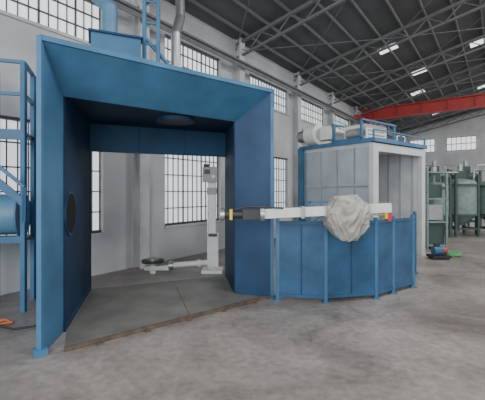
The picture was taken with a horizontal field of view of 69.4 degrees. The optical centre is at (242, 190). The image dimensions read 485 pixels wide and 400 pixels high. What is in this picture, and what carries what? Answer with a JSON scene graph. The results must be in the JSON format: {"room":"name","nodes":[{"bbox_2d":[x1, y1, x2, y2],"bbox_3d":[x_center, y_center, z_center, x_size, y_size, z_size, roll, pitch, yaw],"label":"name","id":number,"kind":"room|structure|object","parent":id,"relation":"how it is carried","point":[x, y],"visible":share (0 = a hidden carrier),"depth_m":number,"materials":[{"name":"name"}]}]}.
{"room":"workshop","nodes":[
{"label":"workshop","id":0,"kind":"room"},
{"bbox_2d":[0,0,395,294],"bbox_3d":[1.687,-1.300,12.243,0.200,5.600,30.900,0,0,36],"label":"wall","id":1,"kind":"structure","parent":0,"point":[112,251],"depth_m":6.86,"materials":[{"name":"paint"}]},
{"bbox_2d":[0,0,100,45],"bbox_3d":[-3.063,-2.975,5.704,0.180,0.850,1.716,0,0,36],"label":"window","id":2,"kind":"structure","parent":1,"relation":"in","point":[72,19],"depth_m":5.80,"materials":[{"name":"white glass"}]},
{"bbox_2d":[0,115,105,246],"bbox_3d":[-3.063,-0.150,5.704,0.180,1.900,1.716,0,0,36],"label":"window","id":3,"kind":"structure","parent":1,"relation":"in","point":[9,149],"depth_m":5.34,"materials":[{"name":"white glass"}]},
{"bbox_2d":[165,35,218,75],"bbox_3d":[-1.153,-2.975,8.300,0.180,0.850,1.902,0,0,36],"label":"window","id":4,"kind":"structure","parent":1,"relation":"in","point":[192,58],"depth_m":8.39,"materials":[{"name":"white glass"}]},
{"bbox_2d":[164,155,221,227],"bbox_3d":[-1.153,-0.150,8.300,0.180,1.900,1.902,0,0,36],"label":"window","id":5,"kind":"structure","parent":1,"relation":"in","point":[185,188],"depth_m":8.18,"materials":[{"name":"white glass"}]},
{"bbox_2d":[249,74,289,115],"bbox_3d":[0.838,-2.975,11.005,0.180,0.850,2.337,0,0,36],"label":"window","id":6,"kind":"structure","parent":1,"relation":"in","point":[279,94],"depth_m":11.45,"materials":[{"name":"white glass"}]},
{"bbox_2d":[274,157,286,207],"bbox_3d":[0.838,-0.150,11.005,0.180,1.900,2.337,0,0,36],"label":"window","id":7,"kind":"structure","parent":1,"relation":"in","point":[279,163],"depth_m":11.66,"materials":[{"name":"white glass"}]},
{"bbox_2d":[301,98,322,124],"bbox_3d":[2.659,-2.975,13.480,0.180,0.850,2.275,0,0,36],"label":"window","id":8,"kind":"structure","parent":1,"relation":"in","point":[311,113],"depth_m":13.50,"materials":[{"name":"white glass"}]},
{"bbox_2d":[335,114,348,132],"bbox_3d":[4.462,-2.975,15.930,0.180,0.850,2.275,0,0,36],"label":"window","id":9,"kind":"structure","parent":1,"relation":"in","point":[339,120],"depth_m":16.07,"materials":[{"name":"white glass"}]},
{"bbox_2d":[0,218,484,399],"bbox_3d":[9.881,1.550,6.338,20.400,0.100,31.099,0,0,36],"label":"floor","id":10,"kind":"structure","parent":0,"point":[426,341],"depth_m":3.29,"materials":[{"name":"concrete"}]},
{"bbox_2d":[0,58,35,311],"bbox_3d":[-3.173,-0.060,4.377,0.958,3.120,0.765,0,0,-21],"label":"support frame","id":11,"kind":"object","parent":10,"relation":"on","point":[17,212],"visible":1,"depth_m":4.32,"materials":[{"name":"paint"}]},
{"bbox_2d":[0,319,35,329],"bbox_3d":[-2.624,1.480,3.886,0.958,0.028,0.296,0,0,0],"label":"cable","id":12,"kind":"object","parent":10,"relation":"on","point":[8,321],"visible":0.95,"depth_m":3.81,"materials":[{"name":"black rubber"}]},
{"bbox_2d":[133,0,149,268],"bbox_3d":[-1.992,-1.300,6.882,0.230,5.600,0.220,0,0,36],"label":"wall column","id":13,"kind":"structure","parent":10,"relation":"on","point":[141,162],"depth_m":6.85,"materials":[{"name":"paint"}]},
{"bbox_2d":[32,34,275,358],"bbox_3d":[-0.890,0.035,4.745,3.010,2.930,2.370,0,0,-20],"label":"booth","id":14,"kind":"object","parent":10,"relation":"on","point":[89,99],"visible":0.99,"depth_m":4.33,"materials":[{"name":"paint"}]},
{"bbox_2d":[88,0,170,64],"bbox_3d":[-1.765,-2.435,4.824,1.775,2.000,0.831,0,0,0],"label":"duct","id":15,"kind":"object","parent":14,"relation":"on","point":[108,38],"visible":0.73,"depth_m":4.66,"materials":[{"name":"blue metal"}]},
{"bbox_2d":[171,0,184,67],"bbox_3d":[-1.007,-2.920,5.407,0.235,2.969,0.535,0,0,0],"label":"exhaust pipe","id":16,"kind":"object","parent":14,"relation":"on","point":[176,31],"visible":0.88,"depth_m":5.21,"materials":[{"name":"metal"}]},
{"bbox_2d":[64,276,268,351],"bbox_3d":[-0.926,1.481,4.724,2.512,0.038,2.131,0,0,-23],"label":"floor plate","id":17,"kind":"object","parent":10,"relation":"on","point":[109,313],"visible":0.99,"depth_m":4.50,"materials":[{"name":"grey metal"}]},
{"bbox_2d":[141,164,222,273],"bbox_3d":[-1.098,0.505,6.443,1.486,1.990,0.399,0,0,-5],"label":"robotic arm","id":18,"kind":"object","parent":10,"relation":"on","point":[210,174],"depth_m":6.35,"materials":[{"name":"white paint"}]},
{"bbox_2d":[233,37,244,81],"bbox_3d":[-0.093,-1.300,9.462,0.230,5.600,0.220,0,0,36],"label":"wall column","id":19,"kind":"structure","parent":10,"relation":"on","point":[238,72],"depth_m":9.44,"materials":[{"name":"paint"}]},
{"bbox_2d":[292,71,300,220],"bbox_3d":[1.887,-1.300,12.152,0.230,5.600,0.220,0,0,36],"label":"wall column","id":20,"kind":"structure","parent":10,"relation":"on","point":[296,99],"depth_m":12.13,"materials":[{"name":"paint"}]},
{"bbox_2d":[220,203,391,221],"bbox_3d":[0.850,0.826,5.100,2.240,1.347,1.700,0,0,0],"label":"mechanical arm","id":21,"kind":"object","parent":10,"relation":"on","point":[384,210],"depth_m":4.30,"materials":[{"name":"white paint"}]},
{"bbox_2d":[322,194,369,241],"bbox_3d":[1.285,0.328,4.379,0.536,0.577,0.548,0,0,0],"label":"cover","id":22,"kind":"object","parent":21,"relation":"attached to","point":[348,216],"depth_m":4.18,"materials":[{"name":"fabric"}]},
{"bbox_2d":[327,92,334,125],"bbox_3d":[3.697,-1.300,14.612,0.230,5.600,0.220,0,0,36],"label":"wall column","id":23,"kind":"structure","parent":10,"relation":"on","point":[330,114],"depth_m":14.59,"materials":[{"name":"paint"}]},
{"bbox_2d":[274,201,417,303],"bbox_3d":[1.979,0.819,5.323,3.241,1.361,0.758,0,0,-31],"label":"fence","id":24,"kind":"object","parent":10,"relation":"on","point":[311,262],"visible":0.82,"depth_m":4.77,"materials":[{"name":"metal"}]},
{"bbox_2d":[352,106,357,125],"bbox_3d":[5.478,-1.300,17.032,0.230,5.600,0.220,0,0,36],"label":"wall column","id":25,"kind":"structure","parent":10,"relation":"on","point":[354,123],"depth_m":17.00,"materials":[{"name":"paint"}]},
{"bbox_2d":[298,137,426,255],"bbox_3d":[2.824,0.220,8.310,2.179,2.560,2.039,0,0,-37],"label":"oven","id":26,"kind":"object","parent":10,"relation":"on","point":[374,169],"visible":0.59,"depth_m":8.06,"materials":[{"name":"metal"}]},
{"bbox_2d":[297,118,405,146],"bbox_3d":[2.594,-1.295,8.349,2.158,0.470,1.700,0,0,-37],"label":"fan","id":27,"kind":"object","parent":26,"relation":"on","point":[317,134],"visible":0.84,"depth_m":7.87,"materials":[{"name":"white metal"}]},
{"bbox_2d":[373,128,424,144],"bbox_3d":[3.411,-1.146,7.526,2.111,0.172,0.042,0,0,-37],"label":"guard rail","id":28,"kind":"object","parent":26,"relation":"on","point":[374,129],"visible":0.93,"depth_m":7.49,"materials":[{"name":"blue metal"}]},
{"bbox_2d":[425,171,448,248],"bbox_3d":[5.000,0.500,9.300,0.560,2.000,0.660,0,0,0],"label":"rack","id":29,"kind":"object","parent":10,"relation":"on","point":[434,213],"visible":0.69,"depth_m":9.05,"materials":[{"name":"metal"}]},
{"bbox_2d":[426,243,451,259],"bbox_3d":[4.350,1.333,7.750,0.400,0.335,0.300,0,0,0],"label":"pump","id":30,"kind":"object","parent":10,"relation":"on","point":[437,251],"visible":1,"depth_m":7.68,"materials":[{"name":"blue metal"}]},
{"bbox_2d":[425,167,458,237],"bbox_3d":[6.362,0.350,11.605,1.024,2.300,0.999,0,0,-23],"label":"tank","id":31,"kind":"object","parent":10,"relation":"on","point":[437,176],"visible":0.22,"depth_m":11.23,"materials":[{"name":"metal"}]},
{"bbox_2d":[429,161,454,181],"bbox_3d":[8.003,0.125,14.601,1.106,2.750,1.099,0,0,-24],"label":"tank","id":32,"kind":"object","parent":10,"relation":"on","point":[434,163],"visible":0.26,"depth_m":14.32,"materials":[{"name":"grey metal"}]},
{"bbox_2d":[447,251,460,255],"bbox_3d":[4.851,1.446,8.100,0.368,0.089,0.369,0,0,0],"label":"coiled hose","id":33,"kind":"object","parent":10,"relation":"on","point":[451,253],"visible":0.68,"depth_m":7.96,"materials":[{"name":"green"}]},
{"bbox_2d":[442,164,484,236],"bbox_3d":[7.403,0.300,11.901,1.106,2.400,1.099,0,0,-24],"label":"tank","id":34,"kind":"object","parent":10,"relation":"on","point":[465,192],"visible":0.81,"depth_m":11.50,"materials":[{"name":"metal"}]},
{"bbox_2d":[450,161,484,225],"bbox_3d":[9.303,0.125,14.601,1.106,2.750,1.099,0,0,-24],"label":"tank","id":35,"kind":"object","parent":10,"relation":"on","point":[466,167],"visible":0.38,"depth_m":14.33,"materials":[{"name":"metal"}]},
{"bbox_2d":[475,177,484,233],"bbox_3d":[8.503,0.325,11.801,1.106,2.350,1.099,0,0,-24],"label":"tank","id":36,"kind":"object","parent":10,"relation":"on","point":[482,184],"visible":0.44,"depth_m":11.73,"materials":[{"name":"metal"}]},
{"bbox_3d":[-3.684,-1.300,4.582,0.316,5.600,0.313,0,0,0],"label":"wall column","id":37,"kind":"structure","parent":10,"relation":"on","visible":0},
{"bbox_2d":[113,0,399,140],"bbox_3d":[2.079,-3.312,12.017,0.140,0.145,30.600,0,0,36],"label":"runway","id":38,"kind":"object","parent":37,"relation":"attached to","point":[123,5],"visible":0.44,"depth_m":8.56,"materials":[{"name":"metal"}]},
{"bbox_2d":[137,0,484,138],"bbox_3d":[11.470,-4.835,8.499,20.017,2.519,24.355,0,0,36],"label":"roof trusses","id":39,"kind":"object","parent":37,"relation":"on","point":[310,2],"visible":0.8,"depth_m":11.53,"materials":[{"name":"metal"}]},
{"bbox_2d":[187,0,484,130],"bbox_3d":[9.830,-5.108,6.251,19.260,2.047,30.900,0,0,36],"label":"purlins","id":40,"kind":"structure","parent":39,"relation":"on","point":[194,2],"depth_m":10.47,"materials":[{"name":"metal"}]},
{"bbox_2d":[353,93,484,123],"bbox_3d":[11.271,-3.460,13.060,13.750,0.920,1.800,0,0,36],"label":"crane","id":41,"kind":"object","parent":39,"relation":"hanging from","point":[475,101],"visible":0.86,"depth_m":15.35,"materials":[{"name":"red paint"}]},
{"bbox_2d":[166,0,484,131],"bbox_3d":[9.881,-5.149,6.338,20.599,2.223,31.100,0,0,36],"label":"ceiling","id":42,"kind":"structure","parent":0,"point":[379,14],"depth_m":10.76,"materials":[{"name":"grey metal"}]},
{"bbox_2d":[379,39,484,114],"bbox_3d":[7.888,-5.104,12.274,4.952,1.049,18.740,0,0,36],"label":"skylights","id":43,"kind":"object","parent":42,"relation":"attached to","point":[481,40],"visible":0.58,"depth_m":12.29,"materials":[{"name":"white glass"}]},
{"bbox_2d":[402,109,484,180],"bbox_3d":[19.038,-2.350,18.781,20.400,7.700,0.200,0,0,36],"label":"wall","id":44,"kind":"structure","parent":0,"point":[474,126],"depth_m":22.56,"materials":[{"name":"paint"}]},
{"bbox_2d":[410,139,434,152],"bbox_3d":[12.143,-3.025,23.669,1.530,0.890,0.060,0,0,36],"label":"window","id":45,"kind":"structure","parent":44,"relation":"in","point":[430,143],"depth_m":23.44,"materials":[{"name":"white glass"}]},
{"bbox_2d":[446,135,476,150],"bbox_3d":[13.956,-3.025,22.335,1.630,0.890,0.060,0,0,36],"label":"window","id":46,"kind":"structure","parent":44,"relation":"in","point":[464,142],"depth_m":22.32,"materials":[{"name":"white glass"}]}
]}

